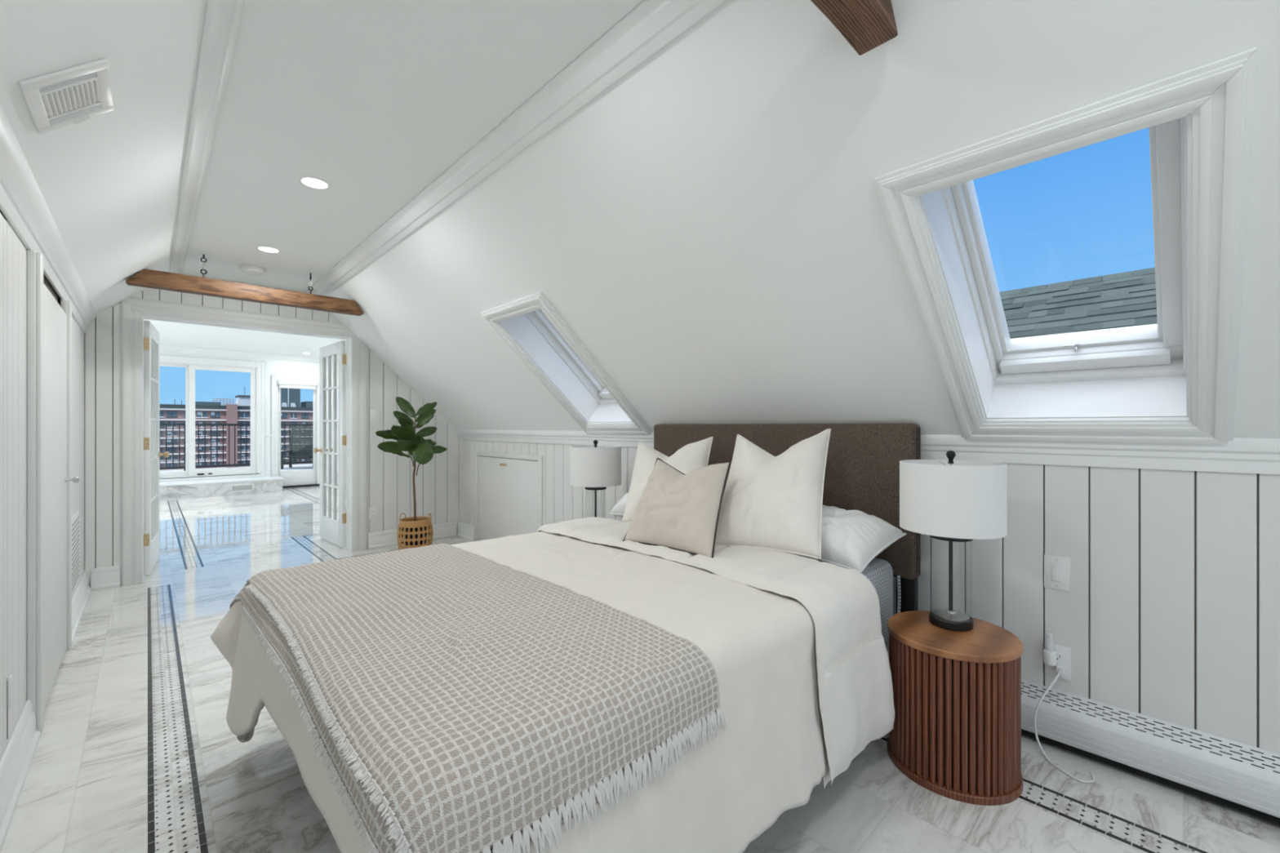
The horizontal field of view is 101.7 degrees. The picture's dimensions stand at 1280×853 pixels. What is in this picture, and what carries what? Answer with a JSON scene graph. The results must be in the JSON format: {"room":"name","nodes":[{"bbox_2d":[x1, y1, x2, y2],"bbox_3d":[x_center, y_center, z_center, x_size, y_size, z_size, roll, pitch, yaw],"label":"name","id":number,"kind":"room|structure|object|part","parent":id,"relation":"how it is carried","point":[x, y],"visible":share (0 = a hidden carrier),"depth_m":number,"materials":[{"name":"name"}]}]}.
{"room":"bedroom","nodes":[
{"label":"bedroom","id":0,"kind":"room"},
{"bbox_2d":[0,209,84,745],"bbox_3d":[-1.492,0.200,1.012,0.120,1.960,7.720,0,0,-43],"label":"wall","id":1,"kind":"structure","parent":0,"point":[16,251],"depth_m":1.85,"materials":[{"name":"beige paint"}]},
{"bbox_2d":[0,213,12,759],"bbox_3d":[-1.695,0.195,1.313,0.021,1.710,1.124,0,0,-43],"label":"door","id":2,"kind":"structure","parent":1,"relation":"in","point":[6,682],"depth_m":1.64,"materials":[{"name":"beige paint"}]},
{"bbox_2d":[0,699,39,852],"bbox_3d":[-0.536,1.103,0.112,0.034,0.155,5.100,0,0,-43],"label":"baseboard","id":3,"kind":"structure","parent":1,"relation":"attached to","point":[15,761],"depth_m":1.69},
{"bbox_2d":[26,249,43,735],"bbox_3d":[-2.327,0.258,2.008,0.034,1.845,0.115,0,0,-43],"label":"trim","id":4,"kind":"structure","parent":1,"relation":"attached to","point":[34,260],"depth_m":1.97,"materials":[{"name":"beige paint"}]},
{"bbox_2d":[0,102,96,333],"bbox_3d":[-1.368,-0.739,1.012,0.061,0.148,7.550,0,0,-43],"label":"trim","id":5,"kind":"structure","parent":1,"relation":"attached to","point":[23,204],"depth_m":1.87,"materials":[{"name":"white wood"}]},
{"bbox_2d":[43,283,79,710],"bbox_3d":[-2.673,0.286,2.400,0.079,1.743,0.910,0,0,-43],"label":"door","id":6,"kind":"structure","parent":1,"relation":"in","point":[55,479],"depth_m":2.34,"materials":[{"name":"beige paint"}]},
{"bbox_3d":[-2.928,0.275,2.689,0.052,0.037,0.038,0,0,-43],"label":"knob","id":7,"kind":"part","parent":6,"relation":"part of","materials":[{"name":"metal"}]},
{"bbox_2d":[60,298,71,652],"bbox_3d":[-3.045,0.258,2.768,0.034,1.845,0.115,0,0,-43],"label":"trim","id":8,"kind":"structure","parent":1,"relation":"attached to","point":[66,305],"depth_m":2.74,"materials":[{"name":"beige paint"}]},
{"bbox_2d":[71,510,79,595],"bbox_3d":[-3.436,0.765,3.165,0.012,0.450,0.520,0,0,-43],"label":"air vent","id":9,"kind":"object","parent":1,"relation":"in","point":[75,518],"visible":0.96,"depth_m":3.18,"materials":[{"name":"white plastic"}]},
{"bbox_2d":[71,569,90,644],"bbox_3d":[-3.527,1.103,3.278,0.034,0.155,1.290,0,0,-43],"label":"baseboard","id":10,"kind":"structure","parent":1,"relation":"attached to","point":[81,595],"depth_m":3.26,"materials":[{"name":"white paint"}]},
{"bbox_2d":[0,0,207,314],"bbox_3d":[-1.282,-1.036,1.210,0.557,0.639,7.720,0,0,-43],"label":"ceiling","id":11,"kind":"structure","parent":0,"point":[109,183],"depth_m":1.69,"materials":[{"name":"white paint"}]},
{"bbox_2d":[18,57,113,133],"bbox_3d":[-1.570,-0.909,1.440,0.155,0.138,0.300,0,0,-43],"label":"ceiling vent","id":12,"kind":"object","parent":11,"relation":"in","point":[77,94],"visible":1,"depth_m":1.42,"materials":[{"name":"white plastic"}]},
{"bbox_3d":[-1.653,-0.908,1.545,0.035,0.032,0.010,0,0,-43],"label":"lever","id":13,"kind":"part","parent":12,"relation":"part of","materials":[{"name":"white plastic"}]},
{"bbox_2d":[143,319,346,359],"bbox_3d":[-5.211,-1.420,7.265,5.400,0.100,6.480,0,0,-43],"label":"ceiling","id":14,"kind":"structure","parent":0,"point":[175,334],"depth_m":8.18,"materials":[{"name":"white paint"}]},
{"bbox_2d":[160,351,338,484],"bbox_3d":[-7.385,-0.095,9.566,5.400,2.550,0.150,0,0,-43],"label":"wall","id":15,"kind":"structure","parent":0,"point":[281,367],"depth_m":9.94,"materials":[{"name":"white paint"}]},
{"bbox_2d":[160,360,259,479],"bbox_3d":[-7.820,-0.111,9.123,1.880,1.988,0.176,0,0,-43],"label":"window","id":16,"kind":"structure","parent":15,"relation":"in","point":[190,471],"depth_m":9.11,"materials":[{"name":"white plastic"}]},
{"bbox_3d":[-8.182,-0.113,8.806,0.873,1.941,0.040,0,0,-43],"label":"fixed sash","id":17,"kind":"part","parent":16,"relation":"part of","materials":[{"name":"white plastic"}]},
{"bbox_3d":[-7.498,-0.113,9.386,0.948,1.941,0.045,0,0,-43],"label":"sliding sash","id":18,"kind":"part","parent":16,"relation":"part of","materials":[{"name":"white plastic"}]},
{"bbox_2d":[160,473,264,482],"bbox_3d":[-8.162,0.907,8.707,3.090,0.055,0.030,0,0,-43],"label":"trim","id":19,"kind":"structure","parent":15,"relation":"attached to","point":[260,474],"depth_m":9.23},
{"bbox_2d":[160,479,282,499],"bbox_3d":[-7.911,1.073,8.587,3.290,0.215,0.550,0,0,-43],"label":"trim","id":20,"kind":"structure","parent":15,"relation":"attached to","point":[168,492],"depth_m":8.85,"materials":[{"name":"stone"}]},
{"bbox_2d":[160,475,283,486],"bbox_3d":[-7.901,0.950,8.583,3.300,0.030,0.570,0,0,-43],"label":"trim","id":21,"kind":"structure","parent":15,"relation":"attached to","point":[266,477],"depth_m":9.05,"materials":[{"name":"white paint"}]},
{"bbox_2d":[160,355,319,484],"bbox_3d":[-7.429,-0.030,9.402,3.030,2.350,0.028,0,0,-43],"label":"trim","id":22,"kind":"structure","parent":15,"relation":"attached to","point":[274,378],"depth_m":9.76,"materials":[{"name":"white wood"}]},
{"bbox_2d":[231,484,253,491],"bbox_3d":[-6.951,1.070,9.110,0.315,0.110,0.008,0,0,-43],"label":"air vent","id":23,"kind":"object","parent":15,"relation":"attached to","point":[246,486],"visible":1,"depth_m":9.10,"materials":[{"name":"white plastic"}]},
{"bbox_2d":[160,344,338,364],"bbox_3d":[-7.302,-1.318,9.479,5.400,0.104,0.090,0,0,-43],"label":"trim","id":24,"kind":"structure","parent":15,"relation":"attached to","point":[171,348],"depth_m":9.48,"materials":[{"name":"white wood"}]},
{"bbox_2d":[277,380,316,486],"bbox_3d":[-6.688,0.133,10.169,0.640,2.025,0.050,0,0,-43],"label":"door","id":25,"kind":"structure","parent":15,"relation":"in","point":[292,477],"depth_m":10.18,"materials":[{"name":"white plastic"}]},
{"bbox_2d":[278,379,317,389],"bbox_3d":[-6.628,-0.810,10.104,0.640,0.150,0.043,0,0,-43],"label":"roller blind","id":26,"kind":"object","parent":15,"relation":"attached to","point":[282,384],"visible":1,"depth_m":10.08,"materials":[{"name":"white fabric"}]},
{"bbox_2d":[282,484,319,488],"bbox_3d":[-6.641,1.163,10.227,0.830,0.034,0.150,0,0,-43],"label":"trim","id":27,"kind":"structure","parent":15,"relation":"attached to","point":[310,485],"depth_m":10.16,"materials":[{"name":"black metal"}]},
{"bbox_2d":[264,433,338,436],"bbox_3d":[-6.203,0.165,10.565,2.310,0.050,0.020,0,0,-43],"label":"trim","id":28,"kind":"structure","parent":15,"relation":"attached to","point":[337,434],"depth_m":9.83,"materials":[{"name":"wood"}]},
{"bbox_2d":[84,273,458,586],"bbox_3d":[-3.030,-0.013,4.752,2.780,2.385,0.170,0,0,-43],"label":"wall","id":29,"kind":"structure","parent":0,"point":[389,475],"depth_m":4.32,"materials":[{"name":"beige paint"}]},
{"bbox_2d":[90,564,119,591],"bbox_3d":[-3.892,1.103,3.798,0.149,0.155,0.034,0,0,-43],"label":"baseboard","id":30,"kind":"structure","parent":29,"relation":"attached to","point":[107,577],"depth_m":3.79,"materials":[{"name":"beige paint"}]},
{"bbox_2d":[143,320,168,575],"bbox_3d":[-4.082,0.168,4.361,0.171,2.000,0.705,0,0,-38],"label":"door","id":31,"kind":"structure","parent":29,"relation":"in","point":[152,454],"depth_m":4.15,"materials":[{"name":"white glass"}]},
{"bbox_3d":[-4.224,0.250,4.627,0.068,0.056,0.055,0,0,-38],"label":"knob","id":32,"kind":"part","parent":31,"relation":"part of","materials":[{"name":"gold metal"}]},
{"bbox_2d":[168,0,244,274],"bbox_3d":[-1.036,-1.175,1.326,0.081,0.061,7.550,0,0,-43],"label":"trim","id":33,"kind":"structure","parent":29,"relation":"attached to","point":[222,19],"depth_m":1.89,"materials":[{"name":"white wood"}]},
{"bbox_2d":[120,297,367,586],"bbox_3d":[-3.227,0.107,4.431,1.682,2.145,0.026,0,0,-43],"label":"trim","id":34,"kind":"structure","parent":29,"relation":"attached to","point":[132,309],"depth_m":3.93,"materials":[{"name":"beige paint"}]},
{"bbox_2d":[313,340,346,547],"bbox_3d":[-3.114,0.168,5.276,0.705,2.000,0.171,0,0,43],"label":"door","id":35,"kind":"structure","parent":29,"relation":"in","point":[333,530],"depth_m":5.21,"materials":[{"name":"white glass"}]},
{"bbox_3d":[-3.366,0.250,5.442,0.055,0.056,0.068,0,0,43],"label":"knob","id":36,"kind":"part","parent":35,"relation":"part of","materials":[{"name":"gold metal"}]},
{"bbox_2d":[368,506,377,519],"bbox_3d":[-2.582,0.845,5.052,0.076,0.122,0.008,0,0,-43],"label":"wall outlet","id":37,"kind":"object","parent":29,"relation":"attached to","point":[373,512],"visible":1,"depth_m":5.05,"materials":[{"name":"white plastic"}]},
{"bbox_2d":[369,408,377,422],"bbox_3d":[-2.578,-0.105,5.055,0.076,0.122,0.010,0,0,-43],"label":"light switch","id":38,"kind":"object","parent":29,"relation":"attached to","point":[373,413],"visible":1,"depth_m":5.05,"materials":[{"name":"white plastic"}]},
{"bbox_2d":[367,521,457,549],"bbox_3d":[-2.293,1.103,5.308,0.876,0.155,0.034,0,0,-43],"label":"baseboard","id":39,"kind":"structure","parent":29,"relation":"attached to","point":[377,540],"depth_m":5.16,"materials":[{"name":"beige paint"}]},
{"bbox_2d":[304,0,725,295],"bbox_3d":[-0.373,-1.167,1.952,0.103,0.074,7.550,0,0,-43],"label":"trim","id":40,"kind":"structure","parent":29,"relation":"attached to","point":[651,24],"depth_m":1.92,"materials":[{"name":"white wood"}]},
{"bbox_2d":[182,0,644,291],"bbox_3d":[-0.763,-1.255,1.700,0.991,0.100,7.720,0,0,-43],"label":"ceiling","id":41,"kind":"structure","parent":0,"point":[375,100],"depth_m":1.94,"materials":[{"name":"white paint"}]},
{"bbox_2d":[125,253,364,315],"bbox_3d":[-2.826,-1.067,3.865,1.407,0.284,0.092,0,0,-43],"label":"beam","id":42,"kind":"structure","parent":41,"relation":"hanging from","point":[148,278],"depth_m":3.75,"materials":[{"name":"brown wood"}]},
{"bbox_2d":[239,264,266,275],"bbox_3d":[-2.941,-1.183,3.962,0.170,0.043,0.170,0,0,-43],"label":"smoke detector","id":43,"kind":"object","parent":41,"relation":"attached to","point":[250,269],"visible":1,"depth_m":3.92,"materials":[{"name":"white plastic"}]},
{"bbox_2d":[255,245,281,253],"bbox_3d":[-2.526,-1.203,3.543,0.146,0.004,0.146,0,0,-43],"label":"recessed light","id":44,"kind":"object","parent":41,"relation":"in","point":[263,248],"visible":1,"depth_m":3.54,"materials":[{"name":"white plastic"}]},
{"bbox_2d":[258,247,278,252],"bbox_3d":[-2.526,-1.204,3.543,0.111,0.004,0.111,0,0,7],"label":"diffuser","id":45,"kind":"object","parent":44,"relation":"attached to","point":[263,249],"depth_m":3.54,"materials":[{"name":"plastic"}]},
{"bbox_2d":[297,175,331,190],"bbox_3d":[-1.607,-1.203,2.575,0.146,0.004,0.146,0,0,-43],"label":"recessed light","id":46,"kind":"object","parent":41,"relation":"in","point":[313,182],"visible":1,"depth_m":2.57,"materials":[{"name":"white plastic"}]},
{"bbox_2d":[301,177,327,188],"bbox_3d":[-1.607,-1.204,2.575,0.111,0.004,0.111,0,0,-4],"label":"diffuser","id":47,"kind":"object","parent":46,"relation":"attached to","point":[313,183],"depth_m":2.58,"materials":[{"name":"white plastic"}]},
{"bbox_2d":[0,484,1279,852],"bbox_3d":[-2.509,1.240,4.404,5.600,0.120,14.250,0,0,-43],"label":"floor","id":48,"kind":"structure","parent":0,"point":[85,788],"depth_m":1.75,"materials":[{"name":"stone"}]},
{"bbox_2d":[147,584,208,852],"bbox_3d":[-1.102,1.179,1.256,0.122,0.001,7.140,0,0,-43],"label":"trim","id":49,"kind":"structure","parent":48,"relation":"on","point":[175,821],"depth_m":1.91,"materials":[{"name":"white tile"}]},
{"bbox_2d":[167,499,204,569],"bbox_3d":[-5.595,1.179,6.339,0.120,0.001,5.500,0,0,-43],"label":"trim","id":50,"kind":"structure","parent":48,"relation":"on","point":[191,557],"depth_m":5.46,"materials":[{"name":"white tile"}]},
{"bbox_2d":[303,533,319,537],"bbox_3d":[-2.751,1.179,6.426,2.375,0.001,0.120,0,0,-43],"label":"trim","id":51,"kind":"structure","parent":48,"relation":"on","point":[317,534],"depth_m":5.66,"materials":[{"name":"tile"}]},
{"bbox_2d":[286,488,338,512],"bbox_3d":[-4.899,1.179,8.041,0.120,0.001,5.180,0,0,-43],"label":"trim","id":52,"kind":"structure","parent":48,"relation":"on","point":[302,494],"depth_m":8.76,"materials":[{"name":"white tile"}]},
{"bbox_2d":[290,535,337,561],"bbox_3d":[-3.182,1.179,5.066,0.120,0.001,1.505,0,0,-43],"label":"trim","id":53,"kind":"structure","parent":48,"relation":"on","point":[320,553],"depth_m":5.02,"materials":[{"name":"white tile"}]},
{"bbox_2d":[337,549,399,559],"bbox_3d":[-2.377,1.179,4.873,0.787,0.001,0.120,0,0,-43],"label":"trim","id":54,"kind":"structure","parent":48,"relation":"on","point":[395,549],"depth_m":4.77,"materials":[{"name":"white tile"}]},
{"bbox_2d":[396,512,433,550],"bbox_3d":[-2.120,0.998,4.917,0.312,0.359,0.311,0,0,-43],"label":"wicker basket","id":55,"kind":"object","parent":48,"relation":"on","point":[421,522],"visible":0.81,"depth_m":4.81,"materials":[{"name":"brown wicker"}]},
{"bbox_2d":[375,396,447,548],"bbox_3d":[-2.096,0.444,4.822,0.653,1.447,0.380,0,0,-43],"label":"fig tree","id":56,"kind":"object","parent":55,"relation":"in","point":[422,451],"visible":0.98,"depth_m":4.84,"materials":[{"name":"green plant"}]},
{"bbox_3d":[-2.120,1.054,4.917,0.210,0.228,0.210,0,0,-43],"label":"nursery pot","id":57,"kind":"part","parent":56,"relation":"part of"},
{"bbox_2d":[653,423,920,647],"bbox_3d":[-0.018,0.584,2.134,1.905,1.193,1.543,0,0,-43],"label":"headboard","id":58,"kind":"object","parent":48,"relation":"on","point":[862,473],"visible":0.17,"depth_m":2.34,"materials":[{"name":"brown fabric"}]},
{"bbox_3d":[0.642,0.316,2.757,0.090,0.658,1.543,0,0,-43],"label":"headboard","id":59,"kind":"part","parent":58,"relation":"part of","materials":[{"name":"fabric"}]},
{"bbox_2d":[861,557,901,644],"bbox_3d":[-0.099,0.738,2.029,1.982,0.355,1.404,0,0,-43],"label":"mattress","id":60,"kind":"object","parent":58,"relation":"on","point":[879,571],"visible":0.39,"depth_m":2.12,"materials":[{"name":"grey fabric"}]},
{"bbox_2d":[210,516,894,852],"bbox_3d":[-0.333,0.810,1.823,1.706,0.665,1.746,0,0,-43],"label":"duvet","id":61,"kind":"object","parent":60,"relation":"on","point":[794,645],"visible":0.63,"depth_m":1.49,"materials":[{"name":"beige fabric"}]},
{"bbox_2d":[229,543,727,852],"bbox_3d":[-0.653,0.633,1.553,0.760,0.280,1.715,0,0,-43],"label":"throw blanket","id":62,"kind":"object","parent":61,"relation":"on","point":[456,700],"visible":0.99,"depth_m":1.06,"materials":[{"name":"fabric"}]},
{"bbox_2d":[621,436,713,522],"bbox_3d":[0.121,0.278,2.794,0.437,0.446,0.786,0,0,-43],"label":"square pillow","id":63,"kind":"object","parent":61,"relation":"on","point":[692,456],"visible":0.45,"depth_m":2.75,"materials":[{"name":"beige fabric"}]},
{"bbox_2d":[622,457,731,558],"bbox_3d":[0.177,0.323,2.247,0.570,0.345,0.373,0,0,42],"label":"cushion","id":64,"kind":"object","parent":61,"relation":"on","point":[677,510],"visible":0.99,"depth_m":2.12,"materials":[{"name":"fabric"}]},
{"bbox_2d":[715,428,831,559],"bbox_3d":[0.580,0.255,2.265,0.474,0.492,0.453,0,0,29],"label":"square pillow","id":65,"kind":"object","parent":61,"relation":"on","point":[770,502],"visible":0.98,"depth_m":2.14,"materials":[{"name":"beige fabric"}]},
{"bbox_2d":[608,493,628,517],"bbox_3d":[0.113,0.423,2.954,0.324,0.218,0.643,0,0,-43],"label":"sleeping pillow","id":66,"kind":"object","parent":60,"relation":"on","point":[619,509],"visible":0.06,"depth_m":2.98,"materials":[{"name":"white fabric"}]},
{"bbox_2d":[783,504,906,573],"bbox_3d":[0.785,0.448,2.219,0.338,0.213,0.535,0,0,-40],"label":"sleeping pillow","id":67,"kind":"object","parent":60,"relation":"on","point":[851,539],"visible":0.5,"depth_m":2.05,"materials":[{"name":"white fabric"}]},
{"bbox_3d":[1.142,0.900,2.231,0.045,0.560,0.075,0,0,-43],"label":"headboard leg","id":68,"kind":"part","parent":58,"relation":"part of","materials":[{"name":"black metal"}]},
{"bbox_2d":[431,542,1207,852],"bbox_3d":[0.361,1.179,2.635,0.120,0.001,7.135,0,0,-43],"label":"trim","id":69,"kind":"structure","parent":48,"relation":"on","point":[1148,841],"depth_m":1.55,"materials":[{"name":"white tile"}]},
{"bbox_2d":[887,610,1023,805],"bbox_3d":[1.090,0.948,1.824,0.406,0.465,0.406,0,0,-43],"label":"nightstand","id":70,"kind":"object","parent":48,"relation":"on","point":[956,733],"visible":0.96,"depth_m":1.67,"materials":[{"name":"brown wood"}]},
{"bbox_2d":[899,450,1007,631],"bbox_3d":[1.123,0.401,1.884,0.332,0.629,0.332,0,0,-43],"label":"table lamp","id":71,"kind":"object","parent":70,"relation":"on","point":[950,500],"visible":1,"depth_m":1.76,"materials":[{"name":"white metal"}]},
{"bbox_3d":[1.123,0.251,1.884,0.332,0.242,0.332,0,0,-43],"label":"lamp shade","id":72,"kind":"part","parent":71,"relation":"part of","materials":[{"name":"white fabric"}]},
{"bbox_3d":[1.164,0.537,1.888,0.007,0.267,0.012,0,0,-43],"label":"cord","id":73,"kind":"part","parent":71,"relation":"part of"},
{"bbox_3d":[-0.343,0.947,3.363,0.406,0.465,0.406,0,0,-43],"label":"nightstand","id":74,"kind":"object","parent":48,"relation":"on","visible":0},
{"bbox_2d":[569,440,621,517],"bbox_3d":[-0.286,0.401,3.361,0.332,0.629,0.332,0,0,-43],"label":"table lamp","id":75,"kind":"object","parent":74,"relation":"on","point":[595,468],"visible":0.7,"depth_m":3.22,"materials":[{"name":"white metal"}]},
{"bbox_3d":[-0.286,0.251,3.361,0.332,0.242,0.332,0,0,-43],"label":"lamp shade","id":76,"kind":"part","parent":75,"relation":"part of","materials":[{"name":"white fabric"}]},
{"bbox_2d":[325,0,1279,438],"bbox_3d":[0.134,-0.606,2.547,1.626,1.492,7.720,0,0,-43],"label":"ceiling","id":77,"kind":"structure","parent":0,"point":[711,225],"depth_m":1.87,"materials":[{"name":"white paint"}]},
{"bbox_2d":[499,309,631,422],"bbox_3d":[-0.367,-0.508,3.494,0.998,0.956,0.555,0,0,-43],"label":"window","id":78,"kind":"structure","parent":77,"relation":"attached to","point":[534,331],"depth_m":3.65,"materials":[{"name":"white plastic"}]},
{"bbox_3d":[-0.337,-0.570,3.523,0.747,0.687,0.491,0,0,-43],"label":"sash","id":79,"kind":"part","parent":78,"relation":"part of","materials":[{"name":"white plastic"}]},
{"bbox_3d":[-0.328,-0.569,3.531,0.892,0.834,0.555,0,0,-43],"label":"frame","id":80,"kind":"part","parent":78,"relation":"part of","materials":[{"name":"white plastic"}]},
{"bbox_2d":[480,291,652,435],"bbox_3d":[-0.468,-0.340,3.403,0.881,0.796,0.709,0,0,-43],"label":"trim","id":81,"kind":"structure","parent":77,"relation":"attached to","point":[536,301],"depth_m":3.32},
{"bbox_2d":[810,0,897,54],"bbox_3d":[0.076,-1.067,0.794,1.407,0.284,0.092,0,0,-43],"label":"beam","id":82,"kind":"structure","parent":77,"relation":"attached to","point":[865,24],"depth_m":1.19,"materials":[{"name":"brown wood"}]},
{"bbox_2d":[920,115,1188,418],"bbox_3d":[1.361,-0.508,1.665,0.998,0.956,0.578,0,0,-43],"label":"window","id":83,"kind":"structure","parent":77,"relation":"attached to","point":[1136,371],"depth_m":1.78,"materials":[{"name":"white plastic"}]},
{"bbox_2d":[873,46,1257,444],"bbox_3d":[1.260,-0.340,1.574,0.881,0.796,0.732,0,0,-43],"label":"trim","id":84,"kind":"structure","parent":77,"relation":"attached to","point":[1216,98],"depth_m":1.35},
{"bbox_2d":[458,440,1279,754],"bbox_3d":[0.609,0.613,2.996,0.100,1.135,7.720,0,0,-43],"label":"wall","id":85,"kind":"structure","parent":0,"point":[1170,612],"depth_m":1.79,"materials":[{"name":"beige paint"}]},
{"bbox_2d":[457,521,474,542],"bbox_3d":[-1.840,1.103,5.491,0.034,0.155,0.390,0,0,-43],"label":"baseboard","id":86,"kind":"structure","parent":85,"relation":"attached to","point":[464,531],"depth_m":5.47,"materials":[{"name":"white paint"}]},
{"bbox_2d":[477,456,537,540],"bbox_3d":[-1.270,0.723,4.894,0.050,0.843,1.128,0,0,-43],"label":"door","id":87,"kind":"structure","parent":85,"relation":"in","point":[508,488],"depth_m":4.89,"materials":[{"name":"beige paint"}]},
{"bbox_2d":[474,451,542,541],"bbox_3d":[-1.261,0.718,4.903,0.024,0.925,1.260,0,0,-43],"label":"trim","id":88,"kind":"structure","parent":85,"relation":"attached to","point":[540,459],"depth_m":4.77,"materials":[{"name":"beige paint"}]},
{"bbox_2d":[455,429,1279,475],"bbox_3d":[0.616,0.088,2.886,0.040,0.109,7.550,0,0,-43],"label":"trim","id":89,"kind":"structure","parent":85,"relation":"attached to","point":[1261,455],"depth_m":1.88,"materials":[{"name":"white wood"}]},
{"bbox_2d":[1044,555,1070,591],"bbox_3d":[1.542,0.542,1.928,0.010,0.122,0.076,0,0,-43],"label":"light switch","id":90,"kind":"object","parent":85,"relation":"attached to","point":[1056,569],"visible":1,"depth_m":1.93,"materials":[{"name":"white plastic"}]},
{"bbox_2d":[1044,644,1071,681],"bbox_3d":[1.544,0.869,1.927,0.008,0.122,0.076,0,0,-43],"label":"wall outlet","id":91,"kind":"object","parent":85,"relation":"attached to","point":[1063,654],"visible":0.7,"depth_m":1.92,"materials":[{"name":"white plastic"}]},
{"bbox_2d":[1042,632,1056,666],"bbox_3d":[1.512,0.819,1.923,0.044,0.113,0.039,0,0,-43],"label":"plug","id":92,"kind":"object","parent":91,"relation":"attached to","point":[1049,655],"visible":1,"depth_m":1.91,"materials":[{"name":"white plastic"}]},
{"bbox_2d":[1044,632,1054,652],"bbox_3d":[1.511,0.793,1.922,0.028,0.063,0.028,0,0,-43],"label":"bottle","id":93,"kind":"object","parent":92,"relation":"on","point":[1049,642],"depth_m":1.91,"materials":[{"name":"white"}]},
{"bbox_2d":[1051,662,1063,670],"bbox_3d":[1.542,0.889,1.926,0.003,0.028,0.034,0,0,-43],"label":"socket","id":94,"kind":"object","parent":91,"relation":"attached to","point":[1053,668],"depth_m":1.93,"materials":[{"name":"white plastic"}]},
{"bbox_2d":[1056,652,1063,661],"bbox_3d":[1.542,0.849,1.926,0.003,0.028,0.034,0,0,-43],"label":"socket","id":95,"kind":"object","parent":91,"relation":"attached to","point":[1060,655],"depth_m":1.92,"materials":[{"name":"white plastic"}]},
{"bbox_2d":[1033,665,1094,782],"bbox_3d":[1.497,1.031,1.822,0.122,0.301,0.201,0,0,-2],"label":"lamp cord","id":96,"kind":"object","parent":85,"relation":"hanging from","point":[1060,670],"visible":1,"depth_m":1.89,"materials":[{"name":"white plastic"}]},
{"bbox_2d":[1021,679,1279,825],"bbox_3d":[2.231,1.069,1.158,0.066,0.193,2.780,0,0,-43],"label":"baseboard heater","id":97,"kind":"object","parent":85,"relation":"attached to","point":[1242,777],"visible":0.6,"depth_m":1.70,"materials":[{"name":"white metal"}]},
{"label":"outside","id":98,"kind":"structure","parent":0,"visible":0},
{"bbox_3d":[-113.909,31.380,222.542,380.000,0.400,360.000,0,0,-43],"label":"ground","id":99,"kind":"structure","parent":98,"visible":0},
{"bbox_2d":[160,386,312,471],"bbox_3d":[-130.377,8.580,163.520,117.000,45.200,19.200,0,0,-43],"label":"apartment building","id":100,"kind":"structure","parent":99,"relation":"on","point":[292,411],"depth_m":156.60,"materials":[{"name":"red brick"}]},
{"bbox_2d":[281,402,287,406],"bbox_3d":[-115.461,-6.970,169.355,1.500,1.500,0.800,0,0,-43],"label":"roof light","id":101,"kind":"object","parent":100,"relation":"attached to","point":[283,404],"depth_m":168.99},
{"bbox_2d":[290,403,296,407],"bbox_3d":[-113.716,-6.970,171.003,1.500,1.500,0.800,0,0,-43],"label":"roof light","id":102,"kind":"object","parent":100,"relation":"attached to","point":[293,405],"depth_m":170.69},
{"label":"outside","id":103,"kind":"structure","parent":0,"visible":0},
{"bbox_2d":[999,267,1157,338],"bbox_3d":[3.265,1.329,6.737,5.200,5.702,13.312,0,0,-43],"label":"roof","id":104,"kind":"structure","parent":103,"point":[1126,299],"depth_m":4.98,"materials":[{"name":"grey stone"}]},
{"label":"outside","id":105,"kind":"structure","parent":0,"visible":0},
{"bbox_2d":[160,464,312,471],"bbox_3d":[-7.654,1.080,10.652,9.500,0.400,1.800,0,0,-43],"label":"floor","id":106,"kind":"structure","parent":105,"point":[310,466],"depth_m":11.02,"materials":[{"name":"stone"}]},
{"bbox_2d":[160,422,312,471],"bbox_3d":[-7.963,0.395,10.980,9.300,0.970,0.064,0,0,-43],"label":"railing","id":107,"kind":"object","parent":106,"relation":"on","point":[184,424],"visible":0.14,"depth_m":10.46,"materials":[{"name":"metal"}]},
{"bbox_3d":[-8.839,0.395,10.152,0.064,0.970,0.064,0,0,-43],"label":"post","id":108,"kind":"part","parent":107,"relation":"part of","materials":[{"name":"metal"}]},
{"bbox_3d":[-7.963,-0.036,10.980,9.300,0.043,0.050,0,0,-43],"label":"rail","id":109,"kind":"part","parent":107,"relation":"part of","materials":[{"name":"metal"}]},
{"bbox_3d":[-7.963,0.792,10.980,9.300,0.045,0.040,0,0,-43],"label":"rail","id":110,"kind":"part","parent":107,"relation":"part of","materials":[{"name":"metal"}]},
{"bbox_2d":[280,426,312,469],"bbox_3d":[-7.176,0.440,11.096,0.690,0.880,0.699,0,0,-16],"label":"garden chair","id":111,"kind":"object","parent":106,"relation":"on","point":[301,437],"visible":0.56,"depth_m":11.27,"materials":[{"name":"green paint"}]},
{"bbox_3d":[-7.370,0.708,10.727,0.044,0.345,0.050,0,0,-16],"label":"leg","id":112,"kind":"part","parent":111,"relation":"part of","materials":[{"name":"green paint"}]},
{"bbox_3d":[-7.508,0.708,11.197,0.044,0.345,0.050,0,0,-16],"label":"leg","id":113,"kind":"part","parent":111,"relation":"part of","materials":[{"name":"green paint"}]},
{"bbox_3d":[-7.523,0.340,11.250,0.040,0.680,0.209,0,0,-16],"label":"post","id":114,"kind":"part","parent":111,"relation":"part of","materials":[{"name":"green paint"}]},
{"bbox_3d":[-7.156,0.649,11.027,0.520,0.068,0.515,0,0,-16],"label":"seat","id":115,"kind":"part","parent":111,"relation":"part of","materials":[{"name":"green paint"}]},
{"bbox_3d":[-7.242,0.326,11.322,0.540,0.629,0.169,0,0,-16],"label":"backrest","id":116,"kind":"part","parent":111,"relation":"part of","materials":[{"name":"green paint"}]}
]}

